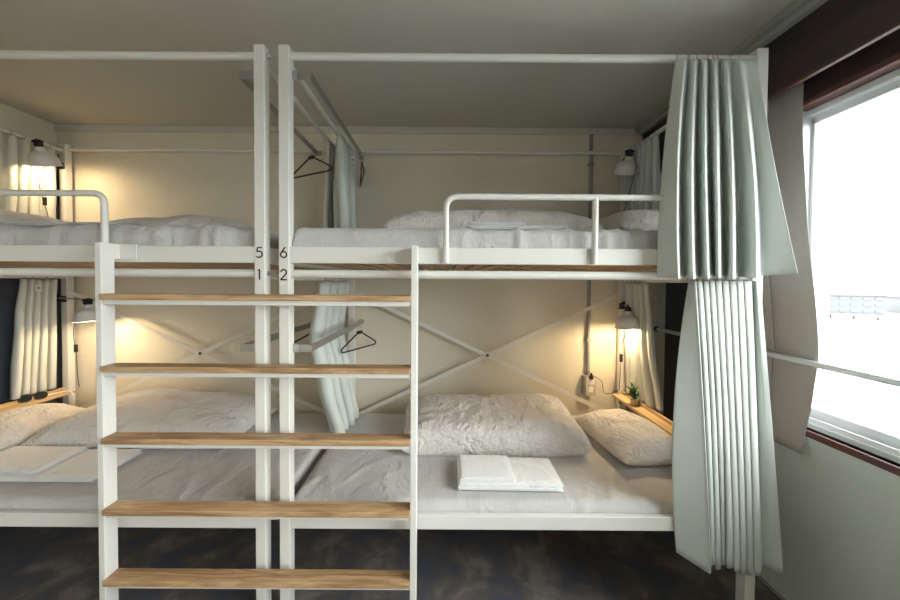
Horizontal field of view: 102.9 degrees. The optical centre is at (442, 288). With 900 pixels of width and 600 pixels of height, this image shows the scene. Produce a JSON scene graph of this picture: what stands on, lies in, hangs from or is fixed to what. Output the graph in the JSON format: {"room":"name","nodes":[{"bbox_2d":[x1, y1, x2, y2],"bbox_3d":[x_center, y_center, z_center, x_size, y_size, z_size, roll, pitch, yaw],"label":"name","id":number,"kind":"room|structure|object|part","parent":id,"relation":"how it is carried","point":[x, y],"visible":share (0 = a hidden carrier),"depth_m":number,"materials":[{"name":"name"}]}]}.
{"room":"dormitory","nodes":[
{"label":"dormitory","id":0,"kind":"room"},
{"bbox_2d":[0,103,56,150],"bbox_3d":[-2.921,0.155,-0.106,0.100,2.615,5.580,0,1,0],"label":"wall","id":1,"kind":"structure","parent":0,"point":[18,121],"depth_m":2.47,"materials":[{"name":"beige paint"}]},
{"bbox_2d":[0,154,62,404],"bbox_3d":[-2.865,0.218,1.996,0.012,2.400,1.380,0,1,0],"label":"trim","id":2,"kind":"structure","parent":1,"relation":"attached to","point":[9,287],"depth_m":2.37,"materials":[{"name":"grey paint"}]},
{"bbox_2d":[57,132,656,475],"bbox_3d":[-0.586,0.110,2.733,4.770,2.615,0.100,0,1,0],"label":"wall","id":3,"kind":"structure","parent":0,"point":[486,315],"depth_m":2.68,"materials":[{"name":"beige paint"}]},
{"bbox_2d":[54,124,638,134],"bbox_3d":[-0.627,-1.171,2.646,4.470,0.050,0.020,0,1,0],"label":"trim","id":4,"kind":"structure","parent":3,"relation":"attached to","point":[57,127],"depth_m":2.64,"materials":[{"name":"beige"}]},
{"bbox_2d":[581,373,595,395],"bbox_3d":[1.085,0.704,2.659,0.090,0.172,0.074,0,1,0],"label":"wall outlet","id":5,"kind":"object","parent":3,"relation":"attached to","point":[588,388],"visible":1,"depth_m":2.65,"materials":[{"name":"grey paint"}]},
{"bbox_3d":[1.093,0.723,2.647,0.075,0.135,0.007,0,1,0],"label":"plate","id":6,"kind":"part","parent":5,"relation":"part of","materials":[{"name":"beige"}]},
{"bbox_2d":[588,379,594,391],"bbox_3d":[1.091,0.714,2.642,0.052,0.097,0.003,0,1,0],"label":"socket","id":7,"kind":"object","parent":5,"relation":"attached to","point":[591,382],"depth_m":2.64,"materials":[{"name":"white"}]},
{"bbox_2d":[585,134,593,375],"bbox_3d":[1.087,-0.245,2.659,0.038,1.780,0.032,0,1,0],"label":"conduit pipe","id":8,"kind":"object","parent":3,"relation":"attached to","point":[591,163],"visible":0.7,"depth_m":2.65,"materials":[{"name":"grey paint"}]},
{"bbox_2d":[0,476,780,599],"bbox_3d":[-0.595,1.528,-0.077,4.770,0.100,5.780,0,1,0],"label":"floor","id":9,"kind":"structure","parent":0,"point":[37,563],"depth_m":1.89,"materials":[{"name":"concrete"}]},
{"bbox_2d":[0,44,341,599],"bbox_3d":[-1.752,0.198,2.069,2.043,2.453,1.173,0,1,0],"label":"bunk bed","id":10,"kind":"object","parent":9,"relation":"on","point":[64,262],"visible":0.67,"depth_m":1.52,"materials":[{"name":"white metal"}]},
{"bbox_3d":[-2.748,-0.168,2.072,0.030,0.069,1.050,0,1,0],"label":"rail","id":11,"kind":"part","parent":10,"relation":"part of","materials":[{"name":"white ceramic"}]},
{"bbox_2d":[0,129,56,218],"bbox_3d":[-2.741,-0.666,2.345,0.088,0.683,0.438,0,1,0],"label":"curtain","id":12,"kind":"object","parent":10,"relation":"hanging from","point":[15,174],"visible":0.63,"depth_m":2.33,"materials":[{"name":"white fabric"}]},
{"bbox_3d":[-2.744,-0.986,2.055,0.026,0.026,1.050,0,1,0],"label":"curtain rail","id":13,"kind":"part","parent":10,"relation":"part of","materials":[{"name":"white ceramic"}]},
{"bbox_2d":[17,391,47,402],"bbox_3d":[-2.775,0.717,2.407,0.144,0.052,0.138,1,1,28],"label":"sunglasses","id":14,"kind":"object","parent":10,"relation":"on","point":[39,395],"visible":0.94,"depth_m":2.37,"materials":[{"name":"black plastic"}]},
{"bbox_3d":[-2.750,-0.076,2.074,0.028,0.028,1.050,0,1,0],"label":"curtain rail","id":15,"kind":"part","parent":10,"relation":"part of","materials":[{"name":"white ceramic"}]},
{"bbox_2d":[10,276,57,399],"bbox_3d":[-2.752,0.306,2.427,0.112,0.814,0.283,0,1,0],"label":"curtain","id":16,"kind":"object","parent":10,"relation":"hanging from","point":[33,367],"visible":0.96,"depth_m":2.40,"materials":[{"name":"white fabric"}]},
{"bbox_2d":[0,390,74,411],"bbox_3d":[-2.721,0.758,2.095,0.088,0.018,1.035,0,1,0],"label":"shelf","id":17,"kind":"object","parent":10,"relation":"attached to","point":[12,405],"depth_m":2.38,"materials":[{"name":"brown wood"}]},
{"bbox_2d":[26,139,64,216],"bbox_3d":[-2.680,-0.637,2.425,0.350,0.656,0.165,2,2,45],"label":"reading lamp","id":18,"kind":"object","parent":10,"relation":"attached to","point":[39,156],"visible":0.91,"depth_m":2.30,"materials":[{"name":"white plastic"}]},
{"bbox_2d":[31,139,43,146],"bbox_3d":[-2.604,-0.934,2.312,0.062,0.055,0.046,0,1,0],"label":"socket","id":19,"kind":"object","parent":18,"relation":"attached to","point":[36,142],"depth_m":2.30,"materials":[{"name":"black plastic"}]},
{"bbox_3d":[-2.657,-0.604,2.380,0.058,0.592,0.172,0,1,-17],"label":"cord","id":20,"kind":"part","parent":18,"relation":"part of","materials":[{"name":"black plastic"}]},
{"bbox_3d":[-2.613,-0.854,2.352,0.168,0.148,0.163,0,1,0],"label":"lamp shade","id":21,"kind":"part","parent":18,"relation":"part of","materials":[{"name":"white ceramic"}]},
{"bbox_2d":[42,197,46,205],"bbox_3d":[-2.686,-0.590,2.418,0.020,0.056,0.016,0,1,0],"label":"switch","id":22,"kind":"object","parent":18,"relation":"attached to","point":[44,199],"depth_m":2.41,"materials":[{"name":"black plastic"}]},
{"bbox_3d":[-2.010,-0.266,1.485,1.242,0.291,0.026,0,1,0],"label":"guard rail","id":23,"kind":"part","parent":10,"relation":"part of","materials":[{"name":"white ceramic"}]},
{"bbox_2d":[48,390,74,400],"bbox_3d":[-2.710,0.769,2.518,0.037,0.079,0.173,1,1,30],"label":"charging cable","id":24,"kind":"object","parent":10,"relation":"on","point":[67,390],"visible":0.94,"depth_m":2.56,"materials":[{"name":"white plastic"}]},
{"bbox_3d":[-2.751,0.179,2.630,0.045,2.453,0.050,0,1,0],"label":"corner post","id":25,"kind":"part","parent":10,"relation":"part of","materials":[{"name":"white ceramic"}]},
{"bbox_2d":[57,294,95,385],"bbox_3d":[-2.566,0.376,2.490,0.450,0.669,0.171,1,1,10],"label":"reading lamp","id":26,"kind":"object","parent":10,"relation":"attached to","point":[87,314],"visible":0.84,"depth_m":2.44,"materials":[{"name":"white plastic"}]},
{"bbox_3d":[-2.595,0.070,2.510,0.324,0.011,0.009,1,1,17],"label":"arm","id":27,"kind":"part","parent":26,"relation":"part of","materials":[{"name":"silver metal"}]},
{"bbox_3d":[-2.557,0.460,2.497,0.015,0.502,0.188,-1,2,-41],"label":"cord","id":28,"kind":"part","parent":26,"relation":"part of","materials":[{"name":"black plastic"}]},
{"bbox_3d":[-2.426,0.170,2.458,0.167,0.130,0.168,0,1,0],"label":"lamp shade","id":29,"kind":"part","parent":26,"relation":"part of","materials":[{"name":"white ceramic"}]},
{"bbox_2d":[82,298,93,304],"bbox_3d":[-2.437,0.090,2.463,0.044,0.053,0.061,0,1,0],"label":"socket","id":30,"kind":"object","parent":26,"relation":"attached to","point":[87,301],"depth_m":2.45,"materials":[{"name":"black plastic"}]},
{"bbox_3d":[-1.752,-0.981,1.504,1.937,0.032,0.032,0,1,0],"label":"curtain rail","id":31,"kind":"part","parent":10,"relation":"part of","materials":[{"name":"white ceramic"}]},
{"bbox_3d":[-1.758,-0.150,1.514,1.937,0.069,0.026,0,1,0],"label":"rail","id":32,"kind":"part","parent":10,"relation":"part of","materials":[{"name":"white ceramic"}]},
{"bbox_3d":[-1.758,-0.071,1.524,1.937,0.035,0.035,0,1,0],"label":"curtain rail","id":33,"kind":"part","parent":10,"relation":"part of","materials":[{"name":"white ceramic"}]},
{"bbox_3d":[-1.765,0.985,1.539,1.937,0.060,0.026,0,1,0],"label":"rail","id":34,"kind":"part","parent":10,"relation":"part of","materials":[{"name":"white ceramic"}]},
{"bbox_2d":[0,224,278,248],"bbox_3d":[-1.756,-0.223,2.052,1.926,0.154,1.078,0,1,0],"label":"mattress","id":35,"kind":"object","parent":10,"relation":"on","point":[64,234],"visible":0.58,"depth_m":1.53,"materials":[{"name":"grey fabric"}]},
{"bbox_2d":[0,209,63,221],"bbox_3d":[-2.498,-0.366,2.043,0.420,0.155,0.600,0,1,3],"label":"pillow","id":36,"kind":"object","parent":35,"relation":"on","point":[5,215],"visible":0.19,"depth_m":1.99,"materials":[{"name":"white fabric"}]},
{"bbox_2d":[0,221,140,226],"bbox_3d":[-1.752,-0.293,1.713,0.724,0.022,0.242,0,1,0],"label":"sheet","id":37,"kind":"object","parent":35,"relation":"on","point":[34,224],"visible":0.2,"depth_m":1.60,"materials":[{"name":"white fabric"}]},
{"bbox_2d":[110,215,253,227],"bbox_3d":[-1.438,-0.343,2.043,0.800,0.123,0.600,0,1,0],"label":"duvet","id":38,"kind":"object","parent":35,"relation":"on","point":[185,220],"visible":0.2,"depth_m":1.81,"materials":[{"name":"white fabric"}]},
{"bbox_3d":[-1.758,-0.095,2.624,1.937,0.028,0.028,0,1,0],"label":"curtain rail","id":39,"kind":"part","parent":10,"relation":"part of","materials":[{"name":"white ceramic"}]},
{"bbox_2d":[0,413,329,519],"bbox_3d":[-1.722,0.939,2.080,2.008,0.091,1.066,0,1,0],"label":"mattress","id":40,"kind":"object","parent":10,"relation":"on","point":[229,474],"visible":0.31,"depth_m":1.72,"materials":[{"name":"grey fabric"}]},
{"bbox_2d":[0,403,85,450],"bbox_3d":[-2.520,0.812,2.138,0.360,0.162,0.620,0,1,5],"label":"pillow","id":41,"kind":"object","parent":40,"relation":"on","point":[18,425],"visible":0.66,"depth_m":2.11,"materials":[{"name":"white fabric"}]},
{"bbox_2d":[0,449,142,481],"bbox_3d":[-2.027,0.888,1.820,0.770,0.026,0.294,0,1,0],"label":"sheet","id":42,"kind":"object","parent":40,"relation":"on","point":[82,466],"visible":0.56,"depth_m":1.73,"materials":[{"name":"white fabric"}]},
{"bbox_2d":[0,445,87,472],"bbox_3d":[-2.130,0.864,1.827,0.403,0.018,0.254,0,1,0],"label":"folded pillowcase","id":43,"kind":"object","parent":42,"relation":"on","point":[35,459],"visible":1,"depth_m":1.83,"materials":[{"name":"white fabric"}]},
{"bbox_2d":[20,388,277,449],"bbox_3d":[-1.760,0.787,2.268,1.160,0.222,0.600,0,1,0],"label":"duvet","id":44,"kind":"object","parent":40,"relation":"on","point":[157,409],"visible":0.72,"depth_m":2.10,"materials":[{"name":"white fabric"}]},
{"bbox_3d":[-1.752,-1.005,2.604,1.937,0.026,0.026,0,1,0],"label":"curtain rail","id":45,"kind":"part","parent":10,"relation":"part of","materials":[{"name":"white ceramic"}]},
{"bbox_3d":[-0.769,0.216,1.530,0.045,2.453,0.050,0,1,0],"label":"corner post","id":46,"kind":"part","parent":10,"relation":"part of","materials":[{"name":"white ceramic"}]},
{"bbox_3d":[-0.767,-0.063,2.074,0.028,0.028,1.050,0,1,0],"label":"curtain rail","id":47,"kind":"part","parent":10,"relation":"part of","materials":[{"name":"white metal"}]},
{"bbox_3d":[-0.761,-0.972,2.055,0.026,0.026,1.050,0,1,0],"label":"curtain rail","id":48,"kind":"part","parent":10,"relation":"part of","materials":[{"name":"white ceramic"}]},
{"bbox_3d":[-0.767,-0.155,2.072,0.030,0.069,1.050,0,1,0],"label":"rail","id":49,"kind":"part","parent":10,"relation":"part of","materials":[{"name":"white ceramic"}]},
{"bbox_2d":[294,144,332,178],"bbox_3d":[-0.861,-0.844,2.342,0.384,0.201,0.018,1,1,29],"label":"hanger","id":50,"kind":"object","parent":10,"relation":"hanging from","point":[311,156],"visible":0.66,"depth_m":2.34,"materials":[{"name":"black plastic"}]},
{"bbox_3d":[-0.861,-0.806,2.343,0.384,0.125,0.012,1,1,30],"label":"hanger frame","id":51,"kind":"part","parent":50,"relation":"part of","materials":[{"name":"black plastic"}]},
{"bbox_2d":[323,137,335,227],"bbox_3d":[-0.771,-0.656,2.453,0.064,0.684,0.215,0,1,0],"label":"curtain","id":52,"kind":"object","parent":10,"relation":"hanging from","point":[328,207],"visible":0.69,"depth_m":2.36,"materials":[{"name":"white fabric"}]},
{"bbox_2d":[94,242,418,599],"bbox_3d":[-0.740,0.632,1.463,1.269,1.624,0.106,0,1,0],"label":"ladder","id":53,"kind":"object","parent":9,"relation":"on","point":[112,578],"visible":1,"depth_m":1.43,"materials":[{"name":"white metal"}]},
{"bbox_2d":[278,44,768,599],"bbox_3d":[0.324,0.211,2.069,2.027,2.453,1.173,0,1,0],"label":"bunk bed","id":54,"kind":"object","parent":9,"relation":"on","point":[624,266],"visible":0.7,"depth_m":1.51,"materials":[{"name":"white metal"}]},
{"bbox_3d":[-0.667,0.216,1.530,0.045,2.453,0.050,0,1,0],"label":"corner post","id":55,"kind":"part","parent":54,"relation":"part of","materials":[{"name":"white ceramic"}]},
{"bbox_3d":[-0.660,-0.972,2.055,0.026,0.026,1.050,0,1,0],"label":"curtain rail","id":56,"kind":"part","parent":54,"relation":"part of","materials":[{"name":"white ceramic"}]},
{"bbox_3d":[-0.664,-0.154,2.072,0.030,0.069,1.050,0,1,0],"label":"rail","id":57,"kind":"part","parent":54,"relation":"part of","materials":[{"name":"brown wood"}]},
{"bbox_3d":[-0.666,-0.062,2.074,0.028,0.028,1.050,0,1,0],"label":"curtain rail","id":58,"kind":"part","parent":54,"relation":"part of","materials":[{"name":"white ceramic"}]},
{"bbox_2d":[309,278,358,432],"bbox_3d":[-0.683,0.409,2.268,0.212,0.987,0.622,0,1,0],"label":"curtain","id":59,"kind":"object","parent":54,"relation":"hanging from","point":[337,395],"visible":0.76,"depth_m":2.17,"materials":[{"name":"grey fabric"}]},
{"bbox_2d":[333,131,356,227],"bbox_3d":[-0.642,-0.648,2.362,0.117,0.694,0.378,0,1,-3],"label":"curtain","id":60,"kind":"object","parent":54,"relation":"hanging from","point":[344,191],"visible":0.9,"depth_m":2.24,"materials":[{"name":"grey fabric"}]},
{"bbox_3d":[-0.667,0.193,2.630,0.045,2.453,0.050,0,1,0],"label":"corner post","id":61,"kind":"part","parent":54,"relation":"part of","materials":[{"name":"white ceramic"}]},
{"bbox_2d":[341,320,375,353],"bbox_3d":[-0.569,0.313,2.447,0.029,0.197,0.384,1,1,27],"label":"hanger","id":62,"kind":"object","parent":54,"relation":"hanging from","point":[359,331],"visible":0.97,"depth_m":2.43,"materials":[{"name":"black plastic"}]},
{"bbox_2d":[359,152,364,186],"bbox_3d":[-0.561,-0.847,2.482,0.030,0.196,0.384,0,1,-20],"label":"hanger","id":63,"kind":"object","parent":54,"relation":"hanging from","point":[362,165],"visible":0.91,"depth_m":2.48,"materials":[{"name":"black plastic"}]},
{"bbox_3d":[0.326,-0.081,2.624,1.937,0.028,0.028,0,1,0],"label":"curtain rail","id":64,"kind":"part","parent":54,"relation":"part of","materials":[{"name":"white ceramic"}]},
{"bbox_3d":[0.326,-0.136,1.514,1.937,0.069,0.026,0,1,0],"label":"rail","id":65,"kind":"part","parent":54,"relation":"part of","materials":[{"name":"white ceramic"}]},
{"bbox_2d":[293,227,657,268],"bbox_3d":[0.324,-0.209,2.053,1.928,0.155,1.080,0,1,0],"label":"mattress","id":66,"kind":"object","parent":54,"relation":"on","point":[617,238],"visible":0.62,"depth_m":1.53,"materials":[{"name":"grey fabric"}]},
{"bbox_2d":[383,210,602,230],"bbox_3d":[0.252,-0.349,2.093,1.100,0.171,0.620,0,1,0],"label":"duvet","id":67,"kind":"object","parent":66,"relation":"on","point":[458,219],"visible":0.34,"depth_m":1.80,"materials":[{"name":"white fabric"}]},
{"bbox_2d":[466,225,570,229],"bbox_3d":[0.335,-0.273,1.678,0.468,0.022,0.203,0,1,0],"label":"sheet","id":68,"kind":"object","parent":66,"relation":"on","point":[473,227],"visible":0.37,"depth_m":1.58,"materials":[{"name":"white fabric"}]},
{"bbox_2d":[465,221,527,227],"bbox_3d":[0.243,-0.293,1.680,0.274,0.016,0.182,0,1,0],"label":"sheet","id":69,"kind":"object","parent":68,"relation":"on","point":[468,222],"visible":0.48,"depth_m":1.60,"materials":[{"name":"white fabric"}]},
{"bbox_2d":[598,209,658,230],"bbox_3d":[1.067,-0.342,2.043,0.440,0.170,0.600,0,1,-3],"label":"pillow","id":70,"kind":"object","parent":66,"relation":"on","point":[644,219],"visible":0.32,"depth_m":1.79,"materials":[{"name":"white fabric"}]},
{"bbox_3d":[0.319,0.998,1.539,1.937,0.060,0.026,0,1,0],"label":"rail","id":71,"kind":"part","parent":54,"relation":"part of","materials":[{"name":"white ceramic"}]},
{"bbox_2d":[294,414,672,513],"bbox_3d":[0.304,0.953,2.083,1.950,0.089,1.064,0,1,0],"label":"mattress","id":72,"kind":"object","parent":54,"relation":"on","point":[596,481],"visible":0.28,"depth_m":1.69,"materials":[{"name":"grey fabric"}]},
{"bbox_2d":[401,393,591,456],"bbox_3d":[0.290,0.807,2.218,1.102,0.211,0.560,0,1,0],"label":"duvet","id":73,"kind":"object","parent":72,"relation":"on","point":[525,424],"visible":0.91,"depth_m":1.98,"materials":[{"name":"white fabric"}]},
{"bbox_2d":[457,457,563,491],"bbox_3d":[0.311,0.901,1.755,0.485,0.034,0.279,0,1,0],"label":"sheet","id":74,"kind":"object","parent":72,"relation":"on","point":[531,474],"visible":0.59,"depth_m":1.66,"materials":[{"name":"white fabric"}]},
{"bbox_2d":[458,454,515,481],"bbox_3d":[0.208,0.875,1.754,0.264,0.014,0.242,0,1,0],"label":"folded pillowcase","id":75,"kind":"object","parent":74,"relation":"on","point":[472,468],"visible":1,"depth_m":1.73,"materials":[{"name":"white fabric"}]},
{"bbox_2d":[574,409,671,465],"bbox_3d":[1.075,0.836,2.103,0.380,0.164,0.600,0,1,-6],"label":"pillow","id":76,"kind":"object","parent":72,"relation":"on","point":[631,438],"visible":0.94,"depth_m":1.96,"materials":[{"name":"white fabric"}]},
{"bbox_3d":[0.332,-0.991,2.604,1.937,0.026,0.026,0,1,0],"label":"curtain rail","id":77,"kind":"part","parent":54,"relation":"part of","materials":[{"name":"white ceramic"}]},
{"bbox_3d":[0.326,-0.058,1.524,1.937,0.035,0.035,0,1,0],"label":"curtain rail","id":78,"kind":"part","parent":54,"relation":"part of","materials":[{"name":"white ceramic"}]},
{"bbox_3d":[0.332,-0.967,1.504,1.937,0.032,0.032,0,1,0],"label":"curtain rail","id":79,"kind":"part","parent":54,"relation":"part of","materials":[{"name":"white ceramic"}]},
{"bbox_3d":[0.492,-0.247,1.485,0.984,0.287,0.026,0,1,0],"label":"guard rail","id":80,"kind":"part","parent":54,"relation":"part of","materials":[{"name":"white ceramic"}]},
{"bbox_2d":[589,301,639,393],"bbox_3d":[1.236,0.434,2.522,0.202,0.686,0.358,0,1,-20],"label":"reading lamp","id":81,"kind":"object","parent":54,"relation":"attached to","point":[627,321],"visible":0.97,"depth_m":2.40,"materials":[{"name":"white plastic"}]},
{"bbox_3d":[1.207,0.467,2.561,0.104,0.619,0.301,0,1,-34],"label":"cord","id":82,"kind":"part","parent":81,"relation":"part of","materials":[{"name":"black plastic"}]},
{"bbox_3d":[1.253,0.209,2.422,0.168,0.123,0.168,0,1,0],"label":"lamp shade","id":83,"kind":"part","parent":81,"relation":"part of","materials":[{"name":"white ceramic"}]},
{"bbox_2d":[624,304,631,310],"bbox_3d":[1.250,0.131,2.423,0.045,0.052,0.058,0,1,0],"label":"socket","id":84,"kind":"object","parent":81,"relation":"attached to","point":[627,308],"depth_m":2.41,"materials":[{"name":"black plastic"}]},
{"bbox_3d":[1.315,0.206,2.630,0.045,2.453,0.050,0,1,0],"label":"corner post","id":85,"kind":"part","parent":54,"relation":"part of","materials":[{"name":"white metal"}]},
{"bbox_2d":[612,149,638,210],"bbox_3d":[1.240,-0.628,2.446,0.170,0.608,0.280,0,1,0],"label":"reading lamp","id":86,"kind":"object","parent":54,"relation":"attached to","point":[627,166],"visible":0.95,"depth_m":2.37,"materials":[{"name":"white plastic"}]},
{"bbox_3d":[1.240,-0.820,2.432,0.168,0.147,0.163,0,1,0],"label":"lamp shade","id":87,"kind":"part","parent":86,"relation":"part of","materials":[{"name":"white ceramic"}]},
{"bbox_2d":[625,149,634,156],"bbox_3d":[1.241,-0.901,2.392,0.060,0.055,0.046,0,1,0],"label":"socket","id":88,"kind":"object","parent":86,"relation":"attached to","point":[628,153],"depth_m":2.38,"materials":[{"name":"black plastic"}]},
{"bbox_3d":[1.251,-0.620,2.428,0.012,0.592,0.247,1,1,9],"label":"cord","id":89,"kind":"part","parent":86,"relation":"part of","materials":[{"name":"black plastic"}]},
{"bbox_2d":[623,382,640,404],"bbox_3d":[1.253,0.698,2.375,0.126,0.143,0.073,0,1,0],"label":"potted plant","id":90,"kind":"object","parent":54,"relation":"on","point":[634,393],"visible":1,"depth_m":2.37,"materials":[{"name":"green plant"}]},
{"bbox_3d":[1.272,0.752,2.386,0.038,0.034,0.040,0,1,0],"label":"pot","id":91,"kind":"part","parent":90,"relation":"part of","materials":[{"name":"beige ceramic"}]},
{"bbox_3d":[1.317,-0.141,2.072,0.030,0.069,1.050,0,1,0],"label":"rail","id":92,"kind":"part","parent":54,"relation":"part of","materials":[{"name":"white ceramic"}]},
{"bbox_2d":[623,130,660,210],"bbox_3d":[1.306,-0.634,2.353,0.096,0.693,0.429,0,1,0],"label":"curtain","id":93,"kind":"object","parent":54,"relation":"hanging from","point":[647,155],"visible":0.62,"depth_m":2.26,"materials":[{"name":"grey fabric"}]},
{"bbox_2d":[612,394,672,435],"bbox_3d":[1.268,0.785,2.095,0.077,0.018,1.035,0,1,0],"label":"shelf","id":94,"kind":"object","parent":54,"relation":"attached to","point":[641,409],"depth_m":2.21,"materials":[{"name":"brown wood"}]},
{"bbox_2d":[624,280,662,410],"bbox_3d":[1.324,0.334,2.377,0.093,0.815,0.436,0,1,-3],"label":"curtain","id":95,"kind":"object","parent":54,"relation":"hanging from","point":[640,359],"visible":0.85,"depth_m":2.33,"materials":[{"name":"white fabric"}]},
{"bbox_3d":[1.323,-0.959,2.055,0.026,0.026,1.050,0,1,0],"label":"curtain rail","id":96,"kind":"part","parent":54,"relation":"part of","materials":[{"name":"white metal"}]},
{"bbox_3d":[1.317,-0.049,2.074,0.028,0.028,1.050,0,1,0],"label":"curtain rail","id":97,"kind":"part","parent":54,"relation":"part of","materials":[{"name":"white metal"}]},
{"bbox_2d":[657,53,797,278],"bbox_3d":[1.149,-0.509,1.459,0.505,0.944,0.156,0,1,0],"label":"curtain","id":98,"kind":"object","parent":54,"relation":"hanging from","point":[718,165],"visible":1,"depth_m":1.45,"materials":[{"name":"grey fabric"}]},
{"bbox_2d":[672,277,783,575],"bbox_3d":[1.185,0.560,1.508,0.437,1.266,0.106,0,1,0],"label":"curtain","id":99,"kind":"object","parent":54,"relation":"hanging from","point":[726,509],"visible":0.97,"depth_m":1.47,"materials":[{"name":"grey fabric"}]},
{"bbox_3d":[1.315,0.229,1.530,0.045,2.453,0.050,0,1,0],"label":"corner post","id":100,"kind":"part","parent":54,"relation":"part of","materials":[{"name":"white metal"}]},
{"bbox_2d":[0,0,793,127],"bbox_3d":[-0.577,-1.186,-0.135,4.770,0.100,5.780,0,1,0],"label":"ceiling","id":101,"kind":"structure","parent":0,"point":[67,92],"depth_m":1.77,"materials":[{"name":"beige"}]},
{"bbox_2d":[655,172,899,599],"bbox_3d":[1.699,0.186,-0.106,0.200,2.615,5.580,0,1,0],"label":"wall","id":102,"kind":"structure","parent":0,"point":[840,531],"depth_m":1.48,"materials":[{"name":"grey paint"}]},
{"bbox_2d":[663,283,687,420],"bbox_3d":[1.594,-0.056,2.167,0.012,2.120,0.775,0,1,0],"label":"trim","id":103,"kind":"structure","parent":102,"relation":"attached to","point":[675,292],"depth_m":2.48,"materials":[{"name":"grey paint"}]},
{"bbox_2d":[635,0,827,134],"bbox_3d":[1.507,-1.095,-0.144,0.200,0.055,5.560,0,1,0],"label":"trim","id":104,"kind":"structure","parent":102,"relation":"attached to","point":[797,10],"depth_m":1.57,"materials":[{"name":"grey"}]},
{"bbox_2d":[757,576,785,599],"bbox_3d":[1.587,1.487,-0.078,0.006,0.012,5.580,0,1,0],"label":"baseboard","id":105,"kind":"structure","parent":102,"relation":"attached to","point":[759,577],"depth_m":1.73,"materials":[{"name":"grey"}]},
{"bbox_2d":[653,68,899,463],"bbox_3d":[1.649,-0.062,-0.027,0.282,1.428,5.174,0,1,0],"label":"window","id":106,"kind":"structure","parent":102,"relation":"in","point":[818,122],"depth_m":1.64,"materials":[{"name":"silver metal"}]},
{"bbox_3d":[1.552,0.343,-0.018,0.092,0.048,5.174,0,1,0],"label":"safety rail","id":107,"kind":"part","parent":106,"relation":"part of","materials":[{"name":"white metal"}]},
{"bbox_2d":[660,28,899,171],"bbox_3d":[1.600,-0.932,-0.140,0.012,0.270,5.560,0,1,0],"label":"trim","id":108,"kind":"structure","parent":102,"relation":"attached to","point":[888,46],"depth_m":1.39,"materials":[{"name":"brown wood"}]},
{"bbox_2d":[762,81,818,453],"bbox_3d":[1.549,-0.137,1.844,0.037,1.704,0.729,0,1,0],"label":"window curtain","id":109,"kind":"object","parent":102,"relation":"hanging from","point":[788,300],"visible":0.22,"depth_m":1.60,"materials":[{"name":"beige fabric"}]},
{"bbox_2d":[803,436,899,496],"bbox_3d":[1.590,0.727,-0.585,0.010,0.072,4.600,0,1,0],"label":"trim","id":110,"kind":"structure","parent":102,"relation":"attached to","point":[883,479],"depth_m":1.38,"materials":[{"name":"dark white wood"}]},
{"bbox_2d":[803,53,899,110],"bbox_3d":[1.653,-0.781,-0.327,0.104,0.022,3.980,0,1,0],"label":"trim","id":111,"kind":"structure","parent":102,"relation":"attached to","point":[891,64],"depth_m":1.41,"materials":[{"name":"red wood"}]},
{"bbox_2d":[805,428,899,475],"bbox_3d":[1.605,0.671,-0.307,0.042,0.028,3.998,0,1,0],"label":"trim","id":112,"kind":"structure","parent":102,"relation":"attached to","point":[850,449],"depth_m":1.38,"materials":[{"name":"red wood"}]},
{"bbox_3d":[-0.587,0.232,-2.946,4.770,2.615,0.100,0,1,0],"label":"wall","id":113,"kind":"structure","parent":0,"visible":0},
{"bbox_2d":[643,0,899,156],"bbox_3d":[1.477,-0.949,-0.141,0.018,0.237,5.560,0,1,0],"label":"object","id":114,"kind":"structure","parent":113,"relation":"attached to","point":[836,27],"depth_m":1.38,"materials":[{"name":"brown wood"}]},
{"bbox_2d":[660,22,899,160],"bbox_3d":[1.476,-0.825,-0.138,0.020,0.011,5.560,0,1,0],"label":"trim","id":115,"kind":"structure","parent":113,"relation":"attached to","point":[896,26],"depth_m":1.34,"materials":[{"name":"red wood"}]},
{"label":"outside","id":116,"kind":"structure","parent":0,"visible":0},
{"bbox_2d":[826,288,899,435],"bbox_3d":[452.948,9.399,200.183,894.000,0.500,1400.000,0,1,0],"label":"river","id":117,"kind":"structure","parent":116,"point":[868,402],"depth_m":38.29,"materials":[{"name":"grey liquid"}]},
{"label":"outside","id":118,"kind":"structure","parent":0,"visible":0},
{"bbox_2d":[828,293,899,339],"bbox_3d":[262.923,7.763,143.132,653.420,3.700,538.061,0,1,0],"label":"riverbank","id":119,"kind":"structure","parent":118,"point":[878,329],"depth_m":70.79,"materials":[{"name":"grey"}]},
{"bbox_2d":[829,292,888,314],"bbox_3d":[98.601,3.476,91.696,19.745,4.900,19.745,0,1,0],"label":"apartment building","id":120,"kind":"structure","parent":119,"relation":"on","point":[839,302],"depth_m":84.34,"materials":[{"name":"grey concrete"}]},
{"bbox_2d":[829,313,899,320],"bbox_3d":[98.780,5.964,65.591,144.771,1.149,78.243,0,1,0],"label":"hedge","id":121,"kind":"object","parent":119,"relation":"on","point":[832,316],"visible":0.17,"depth_m":72.19,"materials":[{"name":"grey"}]},
{"bbox_2d":[885,294,899,313],"bbox_3d":[129.199,4.107,81.094,41.875,4.500,32.779,0,1,0],"label":"apartment building","id":122,"kind":"structure","parent":119,"relation":"on","point":[892,305],"depth_m":89.36,"materials":[{"name":"grey concrete"}]}
]}

